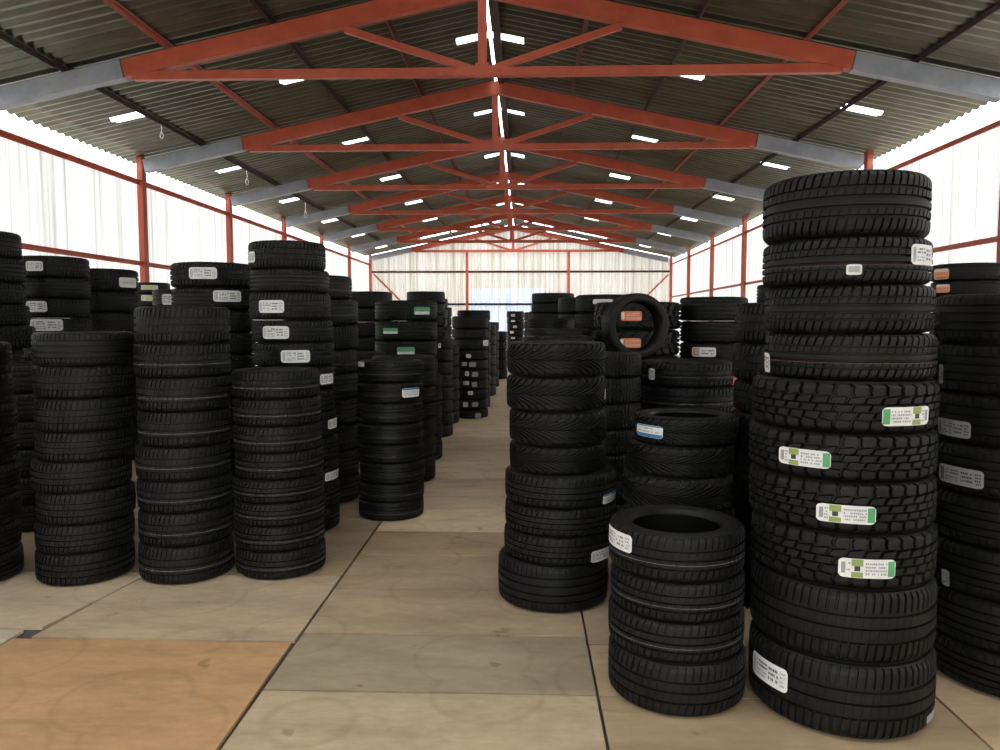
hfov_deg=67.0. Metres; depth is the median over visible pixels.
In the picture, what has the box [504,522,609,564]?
tyre
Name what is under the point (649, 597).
tyre
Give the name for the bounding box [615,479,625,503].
tyre
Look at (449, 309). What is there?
tyre
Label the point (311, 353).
tyre
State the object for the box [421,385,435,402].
tyre
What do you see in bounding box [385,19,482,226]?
roof purlin
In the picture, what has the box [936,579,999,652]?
tyre
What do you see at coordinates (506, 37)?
window
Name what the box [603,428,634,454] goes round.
tyre
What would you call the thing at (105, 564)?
tyre
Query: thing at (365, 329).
tyre
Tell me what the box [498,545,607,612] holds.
tyre
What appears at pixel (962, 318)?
tyre
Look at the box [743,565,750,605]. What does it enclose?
tyre
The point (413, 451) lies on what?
tyre
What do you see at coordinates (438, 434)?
tyre
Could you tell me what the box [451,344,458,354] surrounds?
tyre
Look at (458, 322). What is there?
tyre
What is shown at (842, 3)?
roof purlin
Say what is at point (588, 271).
wall rail
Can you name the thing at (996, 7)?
roof purlin
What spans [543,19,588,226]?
roof purlin
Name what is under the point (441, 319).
tyre
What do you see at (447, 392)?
tyre
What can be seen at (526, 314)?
tyre
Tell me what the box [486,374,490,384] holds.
tyre
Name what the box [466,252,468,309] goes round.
steel column
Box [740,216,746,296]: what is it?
steel column
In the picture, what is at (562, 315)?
tyre
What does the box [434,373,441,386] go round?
tyre
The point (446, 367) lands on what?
tyre
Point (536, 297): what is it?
tyre
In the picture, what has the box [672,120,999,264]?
wall rail
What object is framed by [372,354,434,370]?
tyre
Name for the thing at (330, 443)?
tyre
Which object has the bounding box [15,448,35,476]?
tyre
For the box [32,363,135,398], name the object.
tyre
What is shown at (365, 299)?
tyre
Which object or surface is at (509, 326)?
tyre
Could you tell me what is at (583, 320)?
tyre
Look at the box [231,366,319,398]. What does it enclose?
tyre
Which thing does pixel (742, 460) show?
tyre
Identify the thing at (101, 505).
tyre
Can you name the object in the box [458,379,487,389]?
tyre
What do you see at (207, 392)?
tyre
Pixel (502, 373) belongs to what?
tyre
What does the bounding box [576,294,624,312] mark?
tyre
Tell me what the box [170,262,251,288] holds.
tyre
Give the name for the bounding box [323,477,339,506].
tyre
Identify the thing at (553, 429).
tyre
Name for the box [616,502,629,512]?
tyre
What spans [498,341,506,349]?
tyre
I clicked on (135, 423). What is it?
tyre
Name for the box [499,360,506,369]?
tyre
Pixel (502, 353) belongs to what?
tyre
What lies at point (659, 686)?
tyre
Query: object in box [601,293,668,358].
tyre
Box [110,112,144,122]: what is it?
window
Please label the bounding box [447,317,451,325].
tyre
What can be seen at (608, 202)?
window
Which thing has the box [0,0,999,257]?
ceiling
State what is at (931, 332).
rows
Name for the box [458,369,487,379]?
tyre
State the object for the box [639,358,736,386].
tyre
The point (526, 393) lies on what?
tyre
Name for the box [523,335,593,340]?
tyre
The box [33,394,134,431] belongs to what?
tyre
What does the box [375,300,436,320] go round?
tyre
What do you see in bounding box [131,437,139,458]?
tyre
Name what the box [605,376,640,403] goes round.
tyre
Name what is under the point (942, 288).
tyre
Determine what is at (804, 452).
tyre
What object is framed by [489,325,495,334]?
tyre
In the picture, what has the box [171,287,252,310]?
tyre
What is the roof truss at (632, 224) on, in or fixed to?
on the steel column at (321, 234)
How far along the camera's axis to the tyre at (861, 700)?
2.71 m
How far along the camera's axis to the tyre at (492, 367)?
14.89 m
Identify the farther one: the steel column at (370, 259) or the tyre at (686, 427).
the steel column at (370, 259)
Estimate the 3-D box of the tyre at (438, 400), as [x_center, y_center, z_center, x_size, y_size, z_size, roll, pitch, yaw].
[-0.894,0.221,8.175,0.536,0.188,0.536,-1,4,-8]
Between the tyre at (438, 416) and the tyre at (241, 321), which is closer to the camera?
the tyre at (241, 321)
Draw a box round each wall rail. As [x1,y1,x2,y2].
[0,129,369,265]
[22,243,169,269]
[372,270,669,272]
[448,303,533,304]
[671,236,996,297]
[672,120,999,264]
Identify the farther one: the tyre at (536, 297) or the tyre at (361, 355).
the tyre at (536, 297)
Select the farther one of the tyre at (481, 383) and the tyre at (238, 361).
the tyre at (481, 383)
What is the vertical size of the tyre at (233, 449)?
0.174 m
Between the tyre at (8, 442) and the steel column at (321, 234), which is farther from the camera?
the steel column at (321, 234)
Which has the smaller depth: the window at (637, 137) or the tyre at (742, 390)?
the tyre at (742, 390)
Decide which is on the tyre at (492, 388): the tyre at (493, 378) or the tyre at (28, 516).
the tyre at (493, 378)
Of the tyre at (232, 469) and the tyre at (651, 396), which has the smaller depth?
the tyre at (651, 396)
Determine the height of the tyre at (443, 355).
0.163 m
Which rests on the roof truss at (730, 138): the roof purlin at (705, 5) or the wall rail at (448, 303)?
the roof purlin at (705, 5)
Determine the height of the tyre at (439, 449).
0.208 m
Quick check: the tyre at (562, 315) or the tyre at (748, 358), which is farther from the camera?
the tyre at (562, 315)
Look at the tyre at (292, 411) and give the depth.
4.32 m
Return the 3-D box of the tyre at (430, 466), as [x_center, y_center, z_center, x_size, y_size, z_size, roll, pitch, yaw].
[-0.906,0.866,7.169,0.586,0.228,0.586,4,6,44]
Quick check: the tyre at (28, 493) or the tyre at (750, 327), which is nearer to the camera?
the tyre at (750, 327)
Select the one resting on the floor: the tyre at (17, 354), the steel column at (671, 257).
the steel column at (671, 257)
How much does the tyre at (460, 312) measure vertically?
0.183 m
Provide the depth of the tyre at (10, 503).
4.37 m
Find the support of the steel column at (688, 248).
on the floor
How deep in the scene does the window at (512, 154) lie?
19.92 m
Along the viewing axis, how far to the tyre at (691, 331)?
6.57 m
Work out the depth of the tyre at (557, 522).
3.85 m
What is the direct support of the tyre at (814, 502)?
on the tyre at (830, 557)
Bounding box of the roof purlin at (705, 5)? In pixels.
[573,0,711,235]
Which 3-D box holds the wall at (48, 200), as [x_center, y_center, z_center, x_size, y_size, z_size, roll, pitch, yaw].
[-6.643,-1.815,16.240,0.026,4.300,37.400,0,4,2]
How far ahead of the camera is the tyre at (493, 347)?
14.86 m
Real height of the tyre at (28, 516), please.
0.196 m
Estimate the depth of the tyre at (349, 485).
6.22 m
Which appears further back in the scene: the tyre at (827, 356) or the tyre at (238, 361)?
the tyre at (238, 361)
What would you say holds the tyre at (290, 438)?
on the tyre at (286, 465)
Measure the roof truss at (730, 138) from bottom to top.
1.600 m
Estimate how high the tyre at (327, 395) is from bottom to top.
0.158 m
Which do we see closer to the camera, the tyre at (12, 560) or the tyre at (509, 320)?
the tyre at (12, 560)
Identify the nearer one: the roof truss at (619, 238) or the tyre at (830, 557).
the tyre at (830, 557)
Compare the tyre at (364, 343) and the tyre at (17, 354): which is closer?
the tyre at (17, 354)
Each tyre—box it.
[0,231,21,259]
[0,258,25,283]
[0,282,26,304]
[0,304,29,325]
[0,326,35,348]
[0,341,11,371]
[0,371,13,402]
[0,400,17,435]
[0,432,16,463]
[0,459,19,495]
[0,488,21,524]
[0,516,21,553]
[0,542,23,581]
[8,361,35,392]
[10,348,23,360]
[11,393,35,420]
[14,421,36,448]
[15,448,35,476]
[18,476,36,503]
[20,255,89,278]
[20,503,36,531]
[22,277,90,298]
[22,348,33,359]
[24,298,90,317]
[24,318,91,331]
[30,453,131,492]
[31,331,135,365]
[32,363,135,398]
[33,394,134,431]
[34,424,134,461]
[34,511,134,553]
[35,538,134,585]
[36,480,135,524]
[87,268,138,291]
[87,291,137,311]
[88,312,135,332]
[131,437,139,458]
[133,342,230,377]
[133,417,137,437]
[134,306,230,343]
[134,396,139,416]
[135,282,170,293]
[135,440,231,480]
[136,374,231,411]
[137,294,153,305]
[137,406,232,446]
[137,470,232,512]
[138,501,233,546]
[138,532,233,583]
[152,289,172,305]
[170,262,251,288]
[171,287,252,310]
[225,332,255,354]
[228,353,255,375]
[229,310,253,332]
[230,464,235,475]
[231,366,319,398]
[231,442,235,463]
[232,395,321,425]
[232,470,323,502]
[233,420,321,452]
[234,491,324,525]
[234,514,324,551]
[235,445,323,479]
[235,537,325,579]
[248,240,325,270]
[249,292,330,319]
[250,268,329,293]
[251,320,332,342]
[252,342,333,366]
[256,364,334,388]
[317,387,334,410]
[319,408,336,436]
[320,433,338,458]
[322,455,338,481]
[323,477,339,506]
[323,502,339,530]
[326,275,351,299]
[328,299,357,324]
[329,325,357,348]
[331,348,357,373]
[332,372,358,398]
[334,396,357,424]
[335,421,359,450]
[337,447,358,476]
[338,471,359,502]
[350,291,392,307]
[354,337,377,350]
[355,322,376,336]
[357,308,376,321]
[357,351,385,367]
[358,358,423,382]
[358,380,422,402]
[358,400,422,423]
[358,420,422,444]
[359,440,423,462]
[359,478,423,501]
[359,495,423,520]
[360,457,424,483]
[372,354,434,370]
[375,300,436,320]
[375,321,437,340]
[375,340,436,357]
[406,291,444,302]
[421,370,435,386]
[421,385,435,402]
[421,417,435,437]
[422,401,435,418]
[422,435,435,457]
[423,454,435,481]
[433,358,437,372]
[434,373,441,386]
[434,387,441,404]
[434,421,442,439]
[434,439,442,459]
[435,315,445,325]
[435,337,452,348]
[435,404,441,422]
[436,303,444,314]
[436,326,444,336]
[436,348,452,361]
[437,361,452,373]
[441,374,452,386]
[441,386,453,399]
[441,399,452,412]
[441,411,453,424]
[442,424,452,436]
[443,299,447,308]
[446,307,451,316]
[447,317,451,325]
[447,326,451,334]
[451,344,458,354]
[451,366,458,377]
[452,316,487,328]
[452,329,487,338]
[452,354,458,365]
[452,378,458,389]
[452,389,459,400]
[452,400,458,411]
[452,411,458,423]
[453,339,487,349]
[457,310,489,320]
[458,349,487,359]
[458,359,487,369]
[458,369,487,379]
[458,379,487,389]
[458,398,487,409]
[459,388,487,399]
[459,408,487,418]
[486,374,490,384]
[487,353,490,363]
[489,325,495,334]
[489,335,495,344]
[489,345,495,354]
[489,355,495,364]
[490,322,498,330]
[490,365,495,375]
[490,375,495,385]
[490,385,495,395]
[495,331,498,340]
[498,331,506,340]
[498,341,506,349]
[498,350,506,359]
[498,369,506,378]
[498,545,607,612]
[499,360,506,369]
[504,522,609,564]
[505,464,615,507]
[505,496,615,536]
[507,311,523,317]
[507,318,523,323]
[507,324,523,329]
[507,330,523,335]
[507,336,523,341]
[507,340,605,376]
[507,374,605,411]
[509,408,605,446]
[510,440,605,474]
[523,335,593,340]
[524,312,528,320]
[526,328,589,335]
[527,318,574,329]
[531,303,558,312]
[531,313,559,317]
[532,293,573,302]
[558,297,576,312]
[558,313,577,325]
[575,313,596,330]
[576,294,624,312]
[593,329,679,355]
[594,302,680,329]
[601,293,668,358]
[601,351,641,377]
[602,402,640,429]
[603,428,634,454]
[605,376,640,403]
[605,454,627,478]
[608,593,744,662]
[608,634,745,716]
[609,505,744,581]
[611,561,744,621]
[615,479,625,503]
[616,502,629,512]
[623,466,732,510]
[627,436,734,477]
[629,505,734,517]
[634,408,738,446]
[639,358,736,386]
[639,383,735,412]
[647,355,678,358]
[679,342,734,360]
[680,297,747,320]
[680,321,739,342]
[731,447,752,489]
[731,484,753,528]
[732,342,768,380]
[732,409,754,451]
[733,379,752,412]
[734,302,773,342]
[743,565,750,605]
[744,527,753,567]
[748,418,937,480]
[748,619,936,738]
[749,461,936,532]
[750,555,936,662]
[751,508,937,588]
[752,372,939,432]
[756,285,771,301]
[762,169,931,244]
[762,236,932,287]
[764,284,935,332]
[764,332,937,380]
[930,280,999,296]
[931,262,999,281]
[931,342,999,394]
[932,388,999,447]
[933,293,999,343]
[933,436,999,498]
[933,484,999,549]
[933,532,999,600]
[933,627,999,696]
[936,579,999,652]
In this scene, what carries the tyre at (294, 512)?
on the tyre at (300, 535)
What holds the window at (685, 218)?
attached to the ceiling
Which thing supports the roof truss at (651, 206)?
attached to the steel column at (283, 224)
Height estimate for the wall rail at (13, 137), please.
0.075 m
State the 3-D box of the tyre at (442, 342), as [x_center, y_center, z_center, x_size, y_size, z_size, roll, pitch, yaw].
[-0.877,-0.416,9.778,0.544,0.138,0.544,0,4,2]
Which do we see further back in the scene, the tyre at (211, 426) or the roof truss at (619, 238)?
the roof truss at (619, 238)
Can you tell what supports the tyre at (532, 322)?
on the rows
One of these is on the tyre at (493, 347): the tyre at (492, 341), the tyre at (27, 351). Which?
the tyre at (492, 341)
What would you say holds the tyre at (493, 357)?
on the tyre at (492, 367)
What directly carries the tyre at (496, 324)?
on the tyre at (497, 332)
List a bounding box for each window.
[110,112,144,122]
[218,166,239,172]
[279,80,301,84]
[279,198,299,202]
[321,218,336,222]
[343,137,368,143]
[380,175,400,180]
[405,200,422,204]
[456,31,488,44]
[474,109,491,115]
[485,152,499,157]
[492,31,523,43]
[501,108,523,114]
[505,151,523,157]
[594,199,611,203]
[609,173,629,179]
[631,135,657,141]
[681,217,696,221]
[682,76,703,79]
[714,195,733,200]
[762,162,789,168]
[840,104,882,115]
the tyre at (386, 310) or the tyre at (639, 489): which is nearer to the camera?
the tyre at (639, 489)
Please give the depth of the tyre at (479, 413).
11.50 m
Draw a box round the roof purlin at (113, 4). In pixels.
[102,0,424,243]
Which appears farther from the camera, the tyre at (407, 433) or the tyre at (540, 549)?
the tyre at (407, 433)
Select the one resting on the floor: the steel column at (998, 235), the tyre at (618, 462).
the steel column at (998, 235)
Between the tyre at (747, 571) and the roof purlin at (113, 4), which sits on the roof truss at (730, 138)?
the roof purlin at (113, 4)
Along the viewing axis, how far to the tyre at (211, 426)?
4.25 m
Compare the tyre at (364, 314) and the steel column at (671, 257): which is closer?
the tyre at (364, 314)
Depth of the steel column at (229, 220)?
18.07 m
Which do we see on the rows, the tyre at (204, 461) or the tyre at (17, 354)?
the tyre at (17, 354)
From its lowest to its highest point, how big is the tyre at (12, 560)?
0.160 m
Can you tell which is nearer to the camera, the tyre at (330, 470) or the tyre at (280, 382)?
the tyre at (280, 382)
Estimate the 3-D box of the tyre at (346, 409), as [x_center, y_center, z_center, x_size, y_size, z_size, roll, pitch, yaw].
[-1.493,0.287,6.338,0.593,0.213,0.593,0,4,2]
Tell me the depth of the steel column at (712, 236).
25.91 m
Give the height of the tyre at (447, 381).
0.164 m
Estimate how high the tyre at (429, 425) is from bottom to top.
0.173 m
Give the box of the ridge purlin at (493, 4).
[490,0,516,225]
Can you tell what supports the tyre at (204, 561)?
on the floor
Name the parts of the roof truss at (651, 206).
king post, gusset plate, gusset plate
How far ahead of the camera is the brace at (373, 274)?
34.69 m
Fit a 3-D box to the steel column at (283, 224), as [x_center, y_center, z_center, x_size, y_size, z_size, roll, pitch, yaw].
[-6.360,-2.451,22.354,0.220,4.640,0.240,0,4,2]
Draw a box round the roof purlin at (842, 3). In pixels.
[605,0,848,239]
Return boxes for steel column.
[136,155,149,281]
[225,193,233,262]
[281,217,286,239]
[319,233,323,244]
[347,245,350,277]
[369,254,371,290]
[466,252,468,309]
[567,252,569,292]
[669,256,672,301]
[686,246,690,296]
[709,234,714,296]
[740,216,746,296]
[864,151,873,168]
[996,191,999,262]
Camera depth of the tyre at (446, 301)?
13.90 m
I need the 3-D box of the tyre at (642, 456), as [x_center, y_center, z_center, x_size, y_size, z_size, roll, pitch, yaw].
[0.944,0.414,3.962,0.550,0.153,0.550,2,5,25]
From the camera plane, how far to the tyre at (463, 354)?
11.43 m
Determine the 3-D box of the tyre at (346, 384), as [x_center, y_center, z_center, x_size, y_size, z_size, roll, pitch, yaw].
[-1.483,0.079,6.326,0.593,0.199,0.593,0,4,2]
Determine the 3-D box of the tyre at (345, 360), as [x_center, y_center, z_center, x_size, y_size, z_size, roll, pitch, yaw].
[-1.493,-0.121,6.317,0.593,0.198,0.593,0,4,2]
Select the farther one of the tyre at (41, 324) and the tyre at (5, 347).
the tyre at (41, 324)
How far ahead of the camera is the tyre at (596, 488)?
3.85 m
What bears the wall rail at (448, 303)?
attached to the steel column at (467, 290)
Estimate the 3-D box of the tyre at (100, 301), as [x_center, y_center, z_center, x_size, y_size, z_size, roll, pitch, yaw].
[-4.242,-0.782,8.105,0.650,0.215,0.650,1,4,10]
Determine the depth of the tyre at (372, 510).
5.65 m
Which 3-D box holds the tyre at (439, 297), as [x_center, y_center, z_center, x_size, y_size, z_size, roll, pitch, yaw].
[-1.216,-1.270,12.386,0.634,0.190,0.634,0,4,2]
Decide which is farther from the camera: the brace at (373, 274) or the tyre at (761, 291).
the brace at (373, 274)
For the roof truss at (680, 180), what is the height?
1.619 m
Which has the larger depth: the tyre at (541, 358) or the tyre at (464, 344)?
the tyre at (464, 344)
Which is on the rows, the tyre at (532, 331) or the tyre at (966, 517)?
the tyre at (532, 331)
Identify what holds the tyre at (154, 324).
on the tyre at (193, 359)
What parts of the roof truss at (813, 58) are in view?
gusset plate, king post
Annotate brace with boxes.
[373,274,399,299]
[647,274,668,294]
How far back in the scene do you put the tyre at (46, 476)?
4.24 m
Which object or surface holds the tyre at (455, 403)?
on the tyre at (456, 414)
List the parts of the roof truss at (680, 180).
king post, gusset plate, gusset plate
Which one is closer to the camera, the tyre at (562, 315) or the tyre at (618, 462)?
the tyre at (618, 462)
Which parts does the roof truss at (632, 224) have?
king post, gusset plate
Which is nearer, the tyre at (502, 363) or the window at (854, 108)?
the window at (854, 108)
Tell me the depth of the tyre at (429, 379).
6.96 m
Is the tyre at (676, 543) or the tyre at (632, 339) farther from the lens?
the tyre at (632, 339)
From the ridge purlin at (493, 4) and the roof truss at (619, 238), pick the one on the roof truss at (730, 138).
the ridge purlin at (493, 4)
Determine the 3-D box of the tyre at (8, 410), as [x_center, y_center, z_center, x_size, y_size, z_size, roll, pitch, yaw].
[-3.120,0.254,4.340,0.584,0.184,0.584,2,5,27]
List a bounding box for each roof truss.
[0,0,999,110]
[142,80,863,172]
[230,136,764,206]
[285,171,741,227]
[323,195,708,242]
[350,214,685,253]
[371,225,668,261]
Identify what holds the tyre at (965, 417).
on the tyre at (974, 469)
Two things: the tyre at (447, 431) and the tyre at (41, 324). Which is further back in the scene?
the tyre at (447, 431)
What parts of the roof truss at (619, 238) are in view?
king post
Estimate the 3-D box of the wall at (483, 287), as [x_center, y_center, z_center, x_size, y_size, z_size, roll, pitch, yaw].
[0.903,-3.917,34.646,13.859,5.820,0.032,0,4,2]
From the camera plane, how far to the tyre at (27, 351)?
6.85 m
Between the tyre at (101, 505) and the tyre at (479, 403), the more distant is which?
the tyre at (479, 403)
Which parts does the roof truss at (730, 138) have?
king post, gusset plate, gusset plate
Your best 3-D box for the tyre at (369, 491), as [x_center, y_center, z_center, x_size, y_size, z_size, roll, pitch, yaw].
[-0.838,0.865,5.850,0.499,0.135,0.499,0,4,2]
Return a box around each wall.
[0,116,368,365]
[372,231,669,349]
[672,105,999,354]
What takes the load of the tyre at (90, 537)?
on the tyre at (105, 564)
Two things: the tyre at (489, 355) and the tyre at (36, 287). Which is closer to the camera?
the tyre at (36, 287)
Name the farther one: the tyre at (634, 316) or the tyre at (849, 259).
the tyre at (634, 316)
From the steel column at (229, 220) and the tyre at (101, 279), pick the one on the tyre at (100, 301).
the tyre at (101, 279)
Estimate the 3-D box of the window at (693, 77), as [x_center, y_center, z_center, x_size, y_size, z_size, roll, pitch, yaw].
[2.845,-4.623,11.574,0.560,0.156,0.317,0,4,2]
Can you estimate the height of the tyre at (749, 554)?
0.201 m
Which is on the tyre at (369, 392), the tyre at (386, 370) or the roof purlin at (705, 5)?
the tyre at (386, 370)
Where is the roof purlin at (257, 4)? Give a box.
[249,0,454,236]
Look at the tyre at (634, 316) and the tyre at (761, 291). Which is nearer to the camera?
the tyre at (634, 316)
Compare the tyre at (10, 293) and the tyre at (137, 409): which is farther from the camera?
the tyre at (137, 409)
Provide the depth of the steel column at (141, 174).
13.97 m
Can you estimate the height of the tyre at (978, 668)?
0.175 m
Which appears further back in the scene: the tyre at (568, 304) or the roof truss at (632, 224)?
the roof truss at (632, 224)
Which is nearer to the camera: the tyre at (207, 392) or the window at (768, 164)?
the tyre at (207, 392)
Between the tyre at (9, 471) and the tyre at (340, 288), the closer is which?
the tyre at (9, 471)
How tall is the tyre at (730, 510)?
0.180 m
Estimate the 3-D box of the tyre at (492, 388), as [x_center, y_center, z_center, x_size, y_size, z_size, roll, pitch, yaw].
[-0.354,0.303,15.083,0.560,0.202,0.560,0,4,2]
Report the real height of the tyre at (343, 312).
0.204 m
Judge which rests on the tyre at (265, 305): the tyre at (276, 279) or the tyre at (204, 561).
the tyre at (276, 279)
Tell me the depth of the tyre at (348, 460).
6.21 m
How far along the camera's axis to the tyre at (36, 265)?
6.85 m
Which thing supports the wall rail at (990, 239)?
attached to the wall at (964, 176)
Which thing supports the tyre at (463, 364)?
on the tyre at (482, 373)
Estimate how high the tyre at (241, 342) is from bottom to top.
0.174 m
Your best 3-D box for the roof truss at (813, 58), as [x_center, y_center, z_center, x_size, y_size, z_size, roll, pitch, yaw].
[-0.224,-4.212,9.562,12.986,1.581,0.150,0,4,2]
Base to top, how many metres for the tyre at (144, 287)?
0.196 m
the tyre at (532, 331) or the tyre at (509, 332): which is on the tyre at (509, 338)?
the tyre at (509, 332)
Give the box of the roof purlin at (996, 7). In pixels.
[632,2,999,249]
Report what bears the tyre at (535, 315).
on the rows
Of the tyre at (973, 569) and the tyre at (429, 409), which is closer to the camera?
the tyre at (973, 569)
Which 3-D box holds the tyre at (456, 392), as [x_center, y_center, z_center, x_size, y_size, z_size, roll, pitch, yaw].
[-0.875,0.288,11.079,0.564,0.157,0.564,0,4,2]
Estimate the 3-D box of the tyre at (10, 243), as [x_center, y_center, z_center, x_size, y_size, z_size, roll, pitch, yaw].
[-4.186,-1.035,6.028,0.626,0.208,0.626,3,5,33]
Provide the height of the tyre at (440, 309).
0.190 m
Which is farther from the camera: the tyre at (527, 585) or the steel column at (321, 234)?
the steel column at (321, 234)
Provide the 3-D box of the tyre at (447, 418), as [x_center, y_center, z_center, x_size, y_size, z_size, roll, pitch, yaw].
[-0.877,0.552,9.851,0.544,0.155,0.544,0,4,2]
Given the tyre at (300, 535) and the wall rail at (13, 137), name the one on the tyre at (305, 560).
the tyre at (300, 535)
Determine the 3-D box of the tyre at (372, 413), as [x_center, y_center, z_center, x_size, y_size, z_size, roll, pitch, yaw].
[-0.841,0.273,5.810,0.495,0.155,0.495,0,4,2]
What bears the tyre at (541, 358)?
on the tyre at (526, 393)
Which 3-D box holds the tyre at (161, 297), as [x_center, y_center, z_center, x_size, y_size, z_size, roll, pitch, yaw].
[-3.944,-0.946,9.294,0.616,0.201,0.618,0,4,2]
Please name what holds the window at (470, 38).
attached to the ceiling
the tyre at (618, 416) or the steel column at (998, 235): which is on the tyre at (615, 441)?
the tyre at (618, 416)
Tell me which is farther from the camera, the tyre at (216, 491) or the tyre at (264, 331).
the tyre at (264, 331)
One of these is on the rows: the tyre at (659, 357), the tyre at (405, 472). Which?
the tyre at (659, 357)
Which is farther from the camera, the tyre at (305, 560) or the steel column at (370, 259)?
the steel column at (370, 259)
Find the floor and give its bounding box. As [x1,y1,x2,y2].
[0,355,999,749]
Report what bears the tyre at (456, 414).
on the floor
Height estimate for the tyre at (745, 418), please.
0.201 m
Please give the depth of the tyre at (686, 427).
3.75 m
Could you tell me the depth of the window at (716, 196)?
19.82 m
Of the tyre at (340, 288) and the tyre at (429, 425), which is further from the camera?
the tyre at (429, 425)
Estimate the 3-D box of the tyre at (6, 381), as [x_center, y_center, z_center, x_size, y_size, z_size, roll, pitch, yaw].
[-3.129,0.075,4.318,0.584,0.173,0.584,-2,5,-30]
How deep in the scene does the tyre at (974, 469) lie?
3.04 m
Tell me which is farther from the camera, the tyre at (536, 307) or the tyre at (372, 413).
the tyre at (536, 307)
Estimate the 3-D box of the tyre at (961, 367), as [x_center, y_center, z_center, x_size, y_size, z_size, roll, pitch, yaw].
[2.209,-0.035,3.159,0.708,0.200,0.708,-1,4,-8]
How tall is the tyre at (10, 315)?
0.168 m
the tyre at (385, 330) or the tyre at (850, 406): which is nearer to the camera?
the tyre at (850, 406)
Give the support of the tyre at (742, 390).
on the tyre at (745, 418)
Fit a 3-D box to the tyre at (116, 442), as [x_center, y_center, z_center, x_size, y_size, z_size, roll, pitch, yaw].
[-2.435,0.385,4.443,0.520,0.168,0.520,-3,5,-39]
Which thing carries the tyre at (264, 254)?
on the tyre at (276, 279)
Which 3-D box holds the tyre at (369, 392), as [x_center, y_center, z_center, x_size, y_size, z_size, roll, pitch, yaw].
[-0.839,0.119,5.798,0.495,0.154,0.495,0,4,2]
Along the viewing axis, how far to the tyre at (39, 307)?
6.88 m
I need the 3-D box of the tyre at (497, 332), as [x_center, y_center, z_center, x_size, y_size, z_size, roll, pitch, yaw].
[-0.293,-0.884,16.998,0.540,0.220,0.540,0,4,2]
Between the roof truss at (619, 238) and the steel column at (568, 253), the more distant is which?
the steel column at (568, 253)
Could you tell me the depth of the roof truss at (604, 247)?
34.26 m
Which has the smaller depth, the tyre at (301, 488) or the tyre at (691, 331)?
the tyre at (301, 488)
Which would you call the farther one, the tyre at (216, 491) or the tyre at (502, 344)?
the tyre at (502, 344)
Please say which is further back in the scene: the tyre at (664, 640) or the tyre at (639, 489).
the tyre at (639, 489)
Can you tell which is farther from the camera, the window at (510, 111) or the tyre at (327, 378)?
the window at (510, 111)
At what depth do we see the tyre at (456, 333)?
11.42 m
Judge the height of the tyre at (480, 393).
0.151 m
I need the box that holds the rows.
[22,306,942,483]
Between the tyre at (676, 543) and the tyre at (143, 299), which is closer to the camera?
the tyre at (676, 543)
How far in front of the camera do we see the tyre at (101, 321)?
7.88 m
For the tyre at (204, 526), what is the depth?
4.28 m
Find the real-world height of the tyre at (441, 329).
0.175 m
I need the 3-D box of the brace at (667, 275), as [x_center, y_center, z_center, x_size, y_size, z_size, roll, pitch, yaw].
[6.762,-3.684,34.298,1.804,1.804,0.070,0,4,2]
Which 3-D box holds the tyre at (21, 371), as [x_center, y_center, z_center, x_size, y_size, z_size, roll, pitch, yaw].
[-3.428,0.007,5.526,0.602,0.202,0.602,1,4,9]
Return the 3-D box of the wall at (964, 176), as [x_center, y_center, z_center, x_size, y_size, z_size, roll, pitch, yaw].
[6.797,-1.782,15.796,0.026,4.300,37.409,0,4,3]
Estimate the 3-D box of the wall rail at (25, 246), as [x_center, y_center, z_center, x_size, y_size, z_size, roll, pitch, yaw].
[-6.550,-2.220,16.157,0.079,0.075,37.300,0,4,2]
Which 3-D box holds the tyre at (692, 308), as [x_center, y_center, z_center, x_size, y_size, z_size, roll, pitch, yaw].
[1.926,-0.594,6.814,0.598,0.211,0.598,1,4,9]
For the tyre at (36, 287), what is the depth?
6.86 m
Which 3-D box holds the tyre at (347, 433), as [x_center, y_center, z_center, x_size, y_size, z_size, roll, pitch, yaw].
[-1.483,0.501,6.361,0.593,0.213,0.593,0,4,2]
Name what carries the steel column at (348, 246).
on the floor
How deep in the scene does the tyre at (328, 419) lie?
5.37 m
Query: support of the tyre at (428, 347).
on the tyre
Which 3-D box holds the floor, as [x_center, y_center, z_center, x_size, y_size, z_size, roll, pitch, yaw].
[0.286,0.419,16.273,14.100,0.200,37.600,0,4,2]
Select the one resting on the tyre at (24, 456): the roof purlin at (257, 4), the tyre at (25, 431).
the tyre at (25, 431)
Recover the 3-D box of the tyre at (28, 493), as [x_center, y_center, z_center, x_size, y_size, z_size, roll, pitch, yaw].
[-3.433,0.799,5.593,0.602,0.196,0.602,-3,5,-31]
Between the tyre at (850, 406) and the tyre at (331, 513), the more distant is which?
the tyre at (331, 513)
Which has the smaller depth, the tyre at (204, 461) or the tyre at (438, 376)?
the tyre at (204, 461)
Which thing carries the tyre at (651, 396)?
on the rows
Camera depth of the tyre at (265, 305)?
5.17 m

